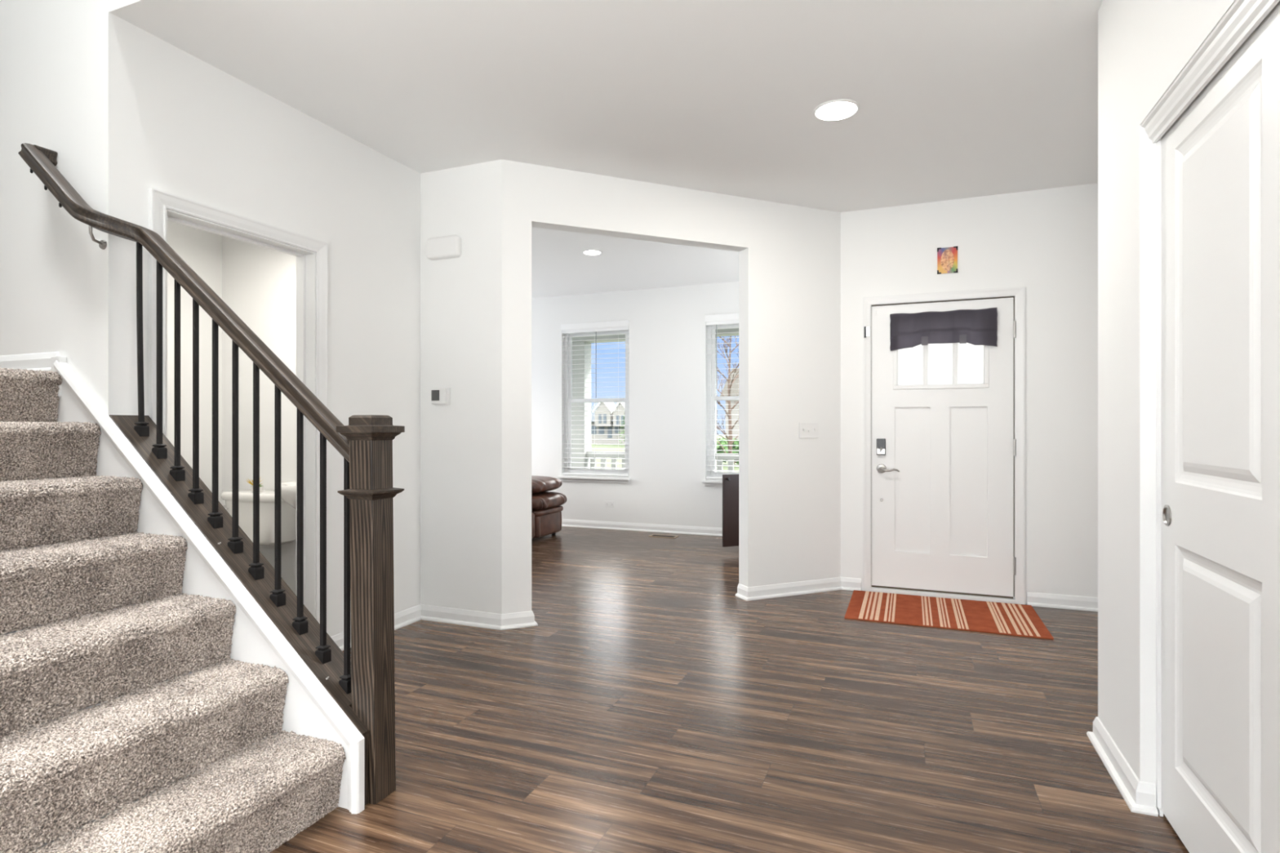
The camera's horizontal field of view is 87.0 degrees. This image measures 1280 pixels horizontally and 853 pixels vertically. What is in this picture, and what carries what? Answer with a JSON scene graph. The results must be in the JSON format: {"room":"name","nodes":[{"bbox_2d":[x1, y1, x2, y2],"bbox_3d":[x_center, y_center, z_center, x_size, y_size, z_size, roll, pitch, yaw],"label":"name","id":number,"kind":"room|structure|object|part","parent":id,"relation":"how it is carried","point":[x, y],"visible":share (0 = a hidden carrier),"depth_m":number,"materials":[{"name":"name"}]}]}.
{"room":"entrance hall","nodes":[
{"label":"entrance hall","id":0,"kind":"room"},
{"bbox_2d":[0,0,139,416],"bbox_3d":[-2.071,-1.520,2.632,3.400,5.400,0.110,0,0,22],"label":"wall","id":1,"kind":"structure","parent":0,"point":[69,69],"depth_m":2.64,"materials":[{"name":"white paint"}]},
{"bbox_2d":[0,351,58,371],"bbox_3d":[-2.986,-0.257,2.922,1.485,0.082,0.031,0,0,22],"label":"baseboard","id":2,"kind":"structure","parent":1,"relation":"attached to","point":[41,361],"depth_m":2.71,"materials":[{"name":"white paint"}]},
{"bbox_2d":[50,355,364,813],"bbox_3d":[-1.577,0.452,2.356,1.552,1.456,0.034,0,0,22],"label":"skirt board","id":3,"kind":"object","parent":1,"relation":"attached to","point":[309,709],"visible":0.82,"depth_m":2.27,"materials":[{"name":"white paint"}]},
{"bbox_2d":[167,220,296,594],"bbox_3d":[-2.530,-0.195,3.758,1.610,2.750,1.640,0,0,22],"label":"wall","id":4,"kind":"structure","parent":0,"point":[258,283],"depth_m":4.53,"materials":[{"name":"white paint"}]},
{"bbox_2d":[139,27,420,636],"bbox_3d":[-1.696,-0.195,3.489,0.120,2.750,1.760,0,0,22],"label":"wall","id":5,"kind":"structure","parent":0,"point":[209,136],"depth_m":3.53,"materials":[{"name":"white paint"}]},
{"bbox_2d":[148,187,328,633],"bbox_3d":[-1.840,0.115,3.108,0.145,2.131,0.872,0,0,22],"label":"door frame","id":6,"kind":"structure","parent":5,"relation":"attached to","point":[159,201],"depth_m":3.43,"materials":[{"name":"white paint"}]},
{"bbox_2d":[108,0,1102,297],"bbox_3d":[-1.090,-1.720,1.583,9.200,0.300,12.130,0,0,22],"label":"ceiling","id":7,"kind":"structure","parent":0,"point":[956,99],"depth_m":3.10,"materials":[{"name":"white paint"}]},
{"bbox_2d":[582,249,601,254],"bbox_3d":[-0.427,-1.565,6.041,0.170,0.009,0.170,0,0,22],"label":"recessed light","id":8,"kind":"object","parent":7,"relation":"in","point":[586,251],"visible":1,"depth_m":6.02,"materials":[{"name":"white plastic"}]},
{"bbox_2d":[813,98,859,120],"bbox_3d":[0.971,-1.565,3.338,0.222,0.009,0.222,0,0,22],"label":"recessed light","id":9,"kind":"object","parent":7,"relation":"in","point":[842,108],"visible":1,"depth_m":3.32,"materials":[{"name":"white plastic"}]},
{"bbox_2d":[531,281,738,528],"bbox_3d":[-0.330,-0.195,7.886,5.930,2.750,0.140,0,0,22],"label":"wall","id":10,"kind":"structure","parent":0,"point":[668,327],"depth_m":7.64,"materials":[{"name":"white paint"}]},
{"bbox_2d":[557,330,631,483],"bbox_3d":[-0.515,-0.262,7.928,0.919,1.807,0.190,0,0,22],"label":"window","id":11,"kind":"structure","parent":10,"relation":"in","point":[568,359],"depth_m":7.99,"materials":[{"name":"white plastic"}]},
{"bbox_3d":[-0.530,0.587,7.891,0.919,0.037,0.109,0,0,22],"label":"sill","id":12,"kind":"part","parent":11,"relation":"part of","materials":[{"name":"white paint"}]},
{"bbox_2d":[560,320,629,476],"bbox_3d":[-0.524,-0.333,7.904,0.877,1.789,0.065,0,0,22],"label":"window blind","id":13,"kind":"object","parent":11,"relation":"attached to","point":[611,326],"visible":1,"depth_m":7.88,"materials":[{"name":"white plastic"}]},
{"bbox_3d":[-0.522,0.553,7.912,0.857,0.018,0.048,0,0,22],"label":"rail","id":14,"kind":"part","parent":13,"relation":"part of","materials":[{"name":"white plastic"}]},
{"bbox_3d":[-0.249,-0.287,7.774,0.002,1.675,0.002,0,0,22],"label":"ladder cord","id":15,"kind":"part","parent":13,"relation":"part of","materials":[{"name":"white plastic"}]},
{"bbox_3d":[-0.501,0.098,7.965,0.779,0.875,0.024,0,0,22],"label":"sash","id":16,"kind":"part","parent":11,"relation":"part of","materials":[{"name":"white plastic"}]},
{"bbox_3d":[-0.493,-0.708,7.983,0.779,0.825,0.024,0,0,22],"label":"sash","id":17,"kind":"part","parent":11,"relation":"part of","materials":[{"name":"white plastic"}]},
{"bbox_2d":[604,501,614,507],"bbox_3d":[-0.349,0.892,7.814,0.120,0.072,0.009,0,0,22],"label":"wall outlet","id":18,"kind":"object","parent":10,"relation":"attached to","point":[607,504],"visible":1,"depth_m":7.81,"materials":[{"name":"white plastic"}]},
{"bbox_2d":[561,519,722,536],"bbox_3d":[-0.362,1.137,7.807,5.690,0.086,0.031,0,0,22],"label":"baseboard","id":19,"kind":"structure","parent":10,"relation":"attached to","point":[713,531],"depth_m":7.64,"materials":[{"name":"white paint"}]},
{"bbox_2d":[702,324,738,486],"bbox_3d":[1.137,-0.262,7.268,0.919,1.807,0.190,0,0,22],"label":"window","id":20,"kind":"structure","parent":10,"relation":"in","point":[711,384],"depth_m":7.43,"materials":[{"name":"white plastic"}]},
{"bbox_3d":[1.122,0.587,7.230,0.919,0.037,0.109,0,0,22],"label":"sill","id":21,"kind":"part","parent":20,"relation":"part of","materials":[{"name":"white paint"}]},
{"bbox_2d":[704,312,738,479],"bbox_3d":[1.127,-0.333,7.244,0.877,1.789,0.065,0,0,22],"label":"window blind","id":22,"kind":"object","parent":20,"relation":"attached to","point":[726,318],"visible":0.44,"depth_m":7.33,"materials":[{"name":"white plastic"}]},
{"bbox_3d":[1.130,0.553,7.251,0.857,0.018,0.048,0,0,22],"label":"rail","id":23,"kind":"part","parent":22,"relation":"part of","materials":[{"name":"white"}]},
{"bbox_3d":[1.151,0.098,7.304,0.779,0.875,0.024,0,0,22],"label":"sash","id":24,"kind":"part","parent":20,"relation":"part of","materials":[{"name":"white plastic"}]},
{"bbox_3d":[1.159,-0.708,7.322,0.779,0.825,0.024,0,0,22],"label":"sash","id":25,"kind":"part","parent":20,"relation":"part of","materials":[{"name":"white plastic"}]},
{"bbox_2d":[420,159,869,613],"bbox_3d":[0.218,-0.195,4.426,3.182,2.750,0.439,0,0,-14],"label":"wall","id":26,"kind":"structure","parent":0,"point":[804,272],"depth_m":4.23,"materials":[{"name":"white paint"}]},
{"bbox_2d":[330,604,537,650],"bbox_3d":[-1.222,1.137,3.963,1.156,0.086,0.497,0,0,-28],"label":"baseboard","id":27,"kind":"structure","parent":26,"relation":"attached to","point":[490,620],"depth_m":4.01,"materials":[{"name":"white paint"}]},
{"bbox_2d":[431,387,450,405],"bbox_3d":[-1.211,-0.187,4.100,0.128,0.106,0.025,0,0,22],"label":"thermostat","id":28,"kind":"object","parent":26,"relation":"attached to","point":[439,396],"visible":1,"depth_m":4.09,"materials":[{"name":"white plastic"}]},
{"bbox_2d":[426,235,462,260],"bbox_3d":[-1.191,-1.088,4.082,0.240,0.130,0.044,0,0,22],"label":"door chime","id":29,"kind":"object","parent":26,"relation":"attached to","point":[450,246],"visible":1,"depth_m":4.06,"materials":[{"name":"white plastic"}]},
{"bbox_2d":[735,577,861,600],"bbox_3d":[1.135,1.137,4.785,0.939,0.086,0.153,0,0,-17],"label":"baseboard","id":30,"kind":"structure","parent":26,"relation":"attached to","point":[785,589],"depth_m":4.76,"materials":[{"name":"white paint"}]},
{"bbox_2d":[799,422,817,438],"bbox_3d":[1.204,0.022,4.808,0.166,0.110,0.016,0,0,-23],"label":"light switch","id":31,"kind":"object","parent":26,"relation":"attached to","point":[806,430],"visible":1,"depth_m":4.81,"materials":[{"name":"white plastic"}]},
{"bbox_2d":[270,526,1189,852],"bbox_3d":[-1.090,1.240,1.583,9.200,0.120,12.130,0,0,22],"label":"floor","id":32,"kind":"structure","parent":0,"point":[650,706],"depth_m":2.61,"materials":[{"name":"brown wood"}]},
{"bbox_2d":[0,367,346,852],"bbox_3d":[-2.489,0.478,2.128,2.977,1.404,1.093,0,0,22],"label":"carpeted staircase","id":33,"kind":"structure","parent":32,"relation":"on","point":[129,723],"depth_m":1.95,"materials":[{"name":"beige carpet"}]},
{"bbox_2d":[17,142,404,805],"bbox_3d":[-1.583,0.044,2.401,1.646,2.272,0.252,0,0,22],"label":"stair railing","id":34,"kind":"object","parent":32,"relation":"on","point":[363,687],"visible":1,"depth_m":2.28,"materials":[{"name":"brown wood"}]},
{"bbox_3d":[-1.633,-0.479,2.440,1.544,1.226,0.182,0,0,15],"label":"handrail","id":35,"kind":"part","parent":34,"relation":"part of","materials":[{"name":"brown wood"}]},
{"bbox_3d":[-0.860,0.605,2.170,0.107,1.150,0.093,0,0,22],"label":"newel post","id":36,"kind":"part","parent":34,"relation":"part of","materials":[{"name":"brown wood"}]},
{"bbox_2d":[220,489,296,546],"bbox_3d":[-2.549,0.798,4.128,0.554,0.764,0.743,0,0,22],"label":"toilet","id":37,"kind":"object","parent":32,"relation":"on","point":[288,513],"visible":0.27,"depth_m":4.26,"materials":[{"name":"white ceramic"}]},
{"bbox_3d":[-2.455,0.442,4.364,0.554,0.052,0.236,0,0,22],"label":"tank lid","id":38,"kind":"part","parent":37,"relation":"part of","materials":[{"name":"white ceramic"}]},
{"bbox_2d":[245,478,262,492],"bbox_3d":[-2.490,0.368,4.349,0.090,0.095,0.112,0,0,30],"label":"potted plant","id":39,"kind":"object","parent":37,"relation":"on","point":[251,482],"visible":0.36,"depth_m":4.33,"materials":[{"name":"yellow plant"}]},
{"bbox_2d":[280,481,296,509],"bbox_3d":[-1.886,0.695,3.996,0.550,0.971,0.440,0,0,22],"label":"pedestal sink","id":40,"kind":"object","parent":32,"relation":"on","point":[288,490],"visible":0.12,"depth_m":3.83,"materials":[{"name":"white ceramic"}]},
{"bbox_2d":[531,475,566,538],"bbox_3d":[-1.852,0.710,6.368,1.191,0.940,2.950,0,0,22],"label":"leather sofa","id":41,"kind":"object","parent":32,"relation":"on","point":[546,508],"visible":0.21,"depth_m":7.13,"materials":[{"name":"brown leather"}]},
{"bbox_3d":[-1.790,1.000,6.187,0.840,0.280,1.920,0,0,22],"label":"seat","id":42,"kind":"part","parent":41,"relation":"part of","materials":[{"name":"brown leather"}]},
{"bbox_2d":[531,475,562,493],"bbox_3d":[-1.343,0.625,7.398,0.890,0.184,0.660,0,0,22],"label":"sofa armrest","id":43,"kind":"object","parent":41,"relation":"on","point":[540,484],"depth_m":7.20,"materials":[{"name":"brown leather"}]},
{"bbox_3d":[-1.340,1.030,7.364,0.842,0.256,0.540,0,0,22],"label":"arm","id":44,"kind":"part","parent":41,"relation":"part of","materials":[{"name":"brown leather"}]},
{"bbox_2d":[648,534,678,537],"bbox_3d":[0.254,1.177,7.287,0.300,0.006,0.120,0,0,22],"label":"floor vent","id":45,"kind":"object","parent":32,"relation":"in","point":[651,535],"visible":1,"depth_m":7.29,"materials":[{"name":"beige metal"}]},
{"bbox_2d":[722,474,738,546],"bbox_3d":[1.079,0.805,6.591,0.854,0.750,0.434,0,0,-25],"label":"base cabinet","id":46,"kind":"object","parent":32,"relation":"on","point":[730,482],"visible":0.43,"depth_m":6.27,"materials":[{"name":"brown wood"}]},
{"bbox_2d":[844,590,1053,639],"bbox_3d":[1.919,1.175,4.304,1.117,0.008,0.752,0,0,22],"label":"rug","id":47,"kind":"object","parent":32,"relation":"on","point":[990,617],"visible":1,"depth_m":4.25,"materials":[{"name":"orange fabric"}]},
{"bbox_2d":[1157,807,1163,817],"bbox_3d":[1.583,1.171,2.053,0.009,0.017,0.020,0,0,22],"label":"guide","id":48,"kind":"object","parent":32,"relation":"on","point":[1160,811],"visible":1,"depth_m":2.05,"materials":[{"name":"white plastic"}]},
{"bbox_2d":[869,182,1097,604],"bbox_3d":[2.495,-0.195,4.581,1.770,2.750,0.120,0,0,22],"label":"wall","id":49,"kind":"structure","parent":0,"point":[1045,242],"depth_m":4.45,"materials":[{"name":"white paint"}]},
{"bbox_2d":[862,285,1025,604],"bbox_3d":[2.090,0.122,4.697,1.025,2.116,0.126,0,0,22],"label":"door","id":50,"kind":"structure","parent":49,"relation":"in","point":[940,446],"depth_m":4.69,"materials":[{"name":"white paint"}]},
{"bbox_3d":[1.634,-0.685,4.838,0.023,0.066,0.005,0,0,22],"label":"guard plate","id":51,"kind":"part","parent":50,"relation":"part of","materials":[{"name":"silver metal"}]},
{"bbox_3d":[1.719,0.172,4.814,0.056,0.039,0.003,0,0,22],"label":"deadbolt plate","id":52,"kind":"part","parent":50,"relation":"part of","materials":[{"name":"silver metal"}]},
{"bbox_3d":[1.767,0.301,4.771,0.128,0.029,0.023,0,0,22],"label":"lever handle","id":53,"kind":"part","parent":50,"relation":"part of","materials":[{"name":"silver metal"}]},
{"bbox_3d":[1.917,-0.523,4.784,0.174,0.453,0.004,0,0,22],"label":"pane","id":54,"kind":"part","parent":50,"relation":"part of","materials":[{"name":"glass"}]},
{"bbox_3d":[2.096,-0.523,4.713,0.166,0.453,0.004,0,0,22],"label":"pane","id":55,"kind":"part","parent":50,"relation":"part of","materials":[{"name":"glass"}]},
{"bbox_3d":[2.086,-0.523,4.693,0.609,0.509,0.008,0,0,22],"label":"glazing frame","id":56,"kind":"part","parent":50,"relation":"part of","materials":[{"name":"white paint"}]},
{"bbox_2d":[889,307,997,351],"bbox_3d":[2.091,-0.673,4.670,0.683,0.263,0.044,0,0,22],"label":"valance","id":57,"kind":"object","parent":50,"relation":"attached to","point":[973,326],"visible":1,"depth_m":4.66,"materials":[{"name":"grey fabric"}]},
{"bbox_3d":[2.272,-0.523,4.642,0.169,0.453,0.004,0,0,22],"label":"pane","id":58,"kind":"part","parent":50,"relation":"part of","materials":[{"name":"glass"}]},
{"bbox_2d":[937,245,957,274],"bbox_3d":[2.121,-1.153,4.657,0.130,0.181,0.015,0,0,22],"label":"wall picture","id":59,"kind":"object","parent":49,"relation":"attached to","point":[947,257],"visible":1,"depth_m":4.65,"materials":[{"name":"multicoloured paper"}]},
{"bbox_2d":[1026,591,1097,612],"bbox_3d":[2.881,1.137,4.345,0.678,0.086,0.031,0,0,22],"label":"baseboard","id":60,"kind":"structure","parent":49,"relation":"attached to","point":[1034,599],"depth_m":4.40,"materials":[{"name":"white paint"}]},
{"bbox_2d":[1097,0,1235,795],"bbox_3d":[2.724,-0.195,1.883,2.340,2.750,4.720,0,0,22],"label":"wall","id":61,"kind":"structure","parent":0,"point":[1144,46],"depth_m":2.17,"materials":[{"name":"white paint"}]},
{"bbox_2d":[1086,716,1158,817],"bbox_3d":[2.353,1.137,3.151,0.771,0.086,2.641,0,0,22],"label":"baseboard","id":62,"kind":"structure","parent":61,"relation":"attached to","point":[1140,797],"depth_m":2.20,"materials":[{"name":"white paint"}]},
{"bbox_2d":[1156,138,1160,809],"bbox_3d":[1.345,0.122,1.341,0.098,2.115,1.530,0,0,22],"label":"trim","id":63,"kind":"structure","parent":61,"relation":"attached to","point":[1158,143],"depth_m":2.06,"materials":[{"name":"white paint"}]},
{"bbox_2d":[1140,0,1279,143],"bbox_3d":[1.281,-0.903,1.367,0.040,0.062,1.530,0,0,22],"label":"trim","id":64,"kind":"structure","parent":61,"relation":"attached to","point":[1243,17],"depth_m":1.66,"materials":[{"name":"white paint"}]},
{"bbox_2d":[1160,0,1279,852],"bbox_3d":[1.341,0.137,1.343,0.079,2.063,1.521,0,0,22],"label":"door","id":65,"kind":"structure","parent":61,"relation":"in","point":[1220,157],"depth_m":1.65,"materials":[{"name":"white paint"}]},
{"bbox_3d":[1.567,0.262,2.007,0.005,0.062,0.062,0,0,22],"label":"finger pull","id":66,"kind":"part","parent":65,"relation":"part of","materials":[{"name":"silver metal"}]},
{"bbox_3d":[1.456,0.661,1.709,0.011,0.647,0.521,0,0,22],"label":"panel","id":67,"kind":"part","parent":65,"relation":"part of","materials":[{"name":"white paint"}]},
{"bbox_3d":[1.456,-0.323,1.709,0.011,0.964,0.521,0,0,22],"label":"panel","id":68,"kind":"part","parent":65,"relation":"part of","materials":[{"name":"white paint"}]},
{"label":"outside","id":69,"kind":"structure","parent":0,"visible":0},
{"bbox_2d":[591,435,738,472],"bbox_3d":[19.422,2.280,88.949,150.000,0.200,160.400,0,0,22],"label":"lawn","id":70,"kind":"structure","parent":69,"point":[604,447],"depth_m":62.06,"materials":[{"name":"green plant"}]},
{"bbox_2d":[591,397,625,444],"bbox_3d":[-0.689,-0.920,90.503,11.300,6.200,9.450,0,0,22],"label":"house","id":71,"kind":"structure","parent":70,"relation":"on","point":[599,420],"depth_m":87.44,"materials":[{"name":"grey"}]},
{"bbox_3d":[-4.877,-2.810,87.170,2.700,1.820,0.150,0,0,22],"label":"gable trim","id":72,"kind":"part","parent":71,"relation":"part of","materials":[{"name":"grey wood"}]},
{"bbox_3d":[-2.555,-2.610,86.242,2.500,1.820,0.150,0,0,22],"label":"gable trim","id":73,"kind":"part","parent":71,"relation":"part of","materials":[{"name":"grey wood"}]},
{"bbox_2d":[618,413,624,442],"bbox_3d":[-1.544,0.082,78.170,2.665,4.196,2.872,0,0,22],"label":"conifer","id":74,"kind":"object","parent":70,"relation":"on","point":[624,414],"visible":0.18,"depth_m":78.01,"materials":[{"name":"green plant"}]},
{"bbox_2d":[716,335,738,464],"bbox_3d":[2.540,-0.742,19.786,2.188,5.815,2.299,0,0,-40],"label":"bare tree","id":75,"kind":"object","parent":70,"relation":"on","point":[729,414],"visible":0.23,"depth_m":19.90,"materials":[{"name":"brown plant"}]},
{"bbox_2d":[716,436,738,464],"bbox_3d":[5.430,1.324,38.497,6.925,1.635,1.947,0,0,22],"label":"hedge","id":76,"kind":"object","parent":70,"relation":"on","point":[735,448],"visible":0.14,"depth_m":38.08,"materials":[{"name":"green plant"}]},
{"bbox_2d":[720,368,738,441],"bbox_3d":[13.740,-1.770,63.434,10.400,7.900,9.000,0,0,22],"label":"house","id":77,"kind":"structure","parent":70,"relation":"on","point":[735,413],"depth_m":61.30,"materials":[{"name":"grey"}]},
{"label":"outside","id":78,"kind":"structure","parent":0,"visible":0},
{"bbox_3d":[0.973,1.330,7.549,10.200,0.200,4.260,0,0,22],"label":"floor","id":79,"kind":"structure","parent":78,"visible":0},
{"bbox_2d":[571,341,591,468],"bbox_3d":[-0.888,-0.015,10.032,0.300,2.490,0.270,0,0,22],"label":"porch column","id":80,"kind":"structure","parent":79,"relation":"on","point":[577,422],"depth_m":9.94,"materials":[{"name":"grey"}]},
{"bbox_2d":[586,451,738,472],"bbox_3d":[0.000,0.750,9.693,6.600,0.780,0.100,0,0,22],"label":"porch railing","id":81,"kind":"object","parent":79,"relation":"on","point":[718,456],"visible":0.07,"depth_m":9.78,"materials":[{"name":"grey wood"}]},
{"bbox_3d":[0.014,0.400,9.688,1.690,0.080,0.100,0,0,22],"label":"rail","id":82,"kind":"part","parent":81,"relation":"part of","materials":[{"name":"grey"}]},
{"bbox_3d":[2.042,0.400,8.876,2.200,0.080,0.100,0,0,22],"label":"rail","id":83,"kind":"part","parent":81,"relation":"part of","materials":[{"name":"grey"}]},
{"bbox_2d":[715,388,716,471],"bbox_3d":[0.904,-0.015,9.315,0.300,2.490,0.270,0,0,22],"label":"porch column","id":84,"kind":"structure","parent":79,"relation":"on","point":[716,388],"depth_m":9.39,"materials":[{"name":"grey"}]},
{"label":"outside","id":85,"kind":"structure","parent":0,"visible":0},
{"bbox_2d":[572,328,738,342],"bbox_3d":[0.991,-1.390,7.595,10.200,0.260,4.360,0,0,22],"label":"porch roof","id":86,"kind":"structure","parent":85,"point":[586,339],"depth_m":9.76,"materials":[{"name":"grey"}]}
]}

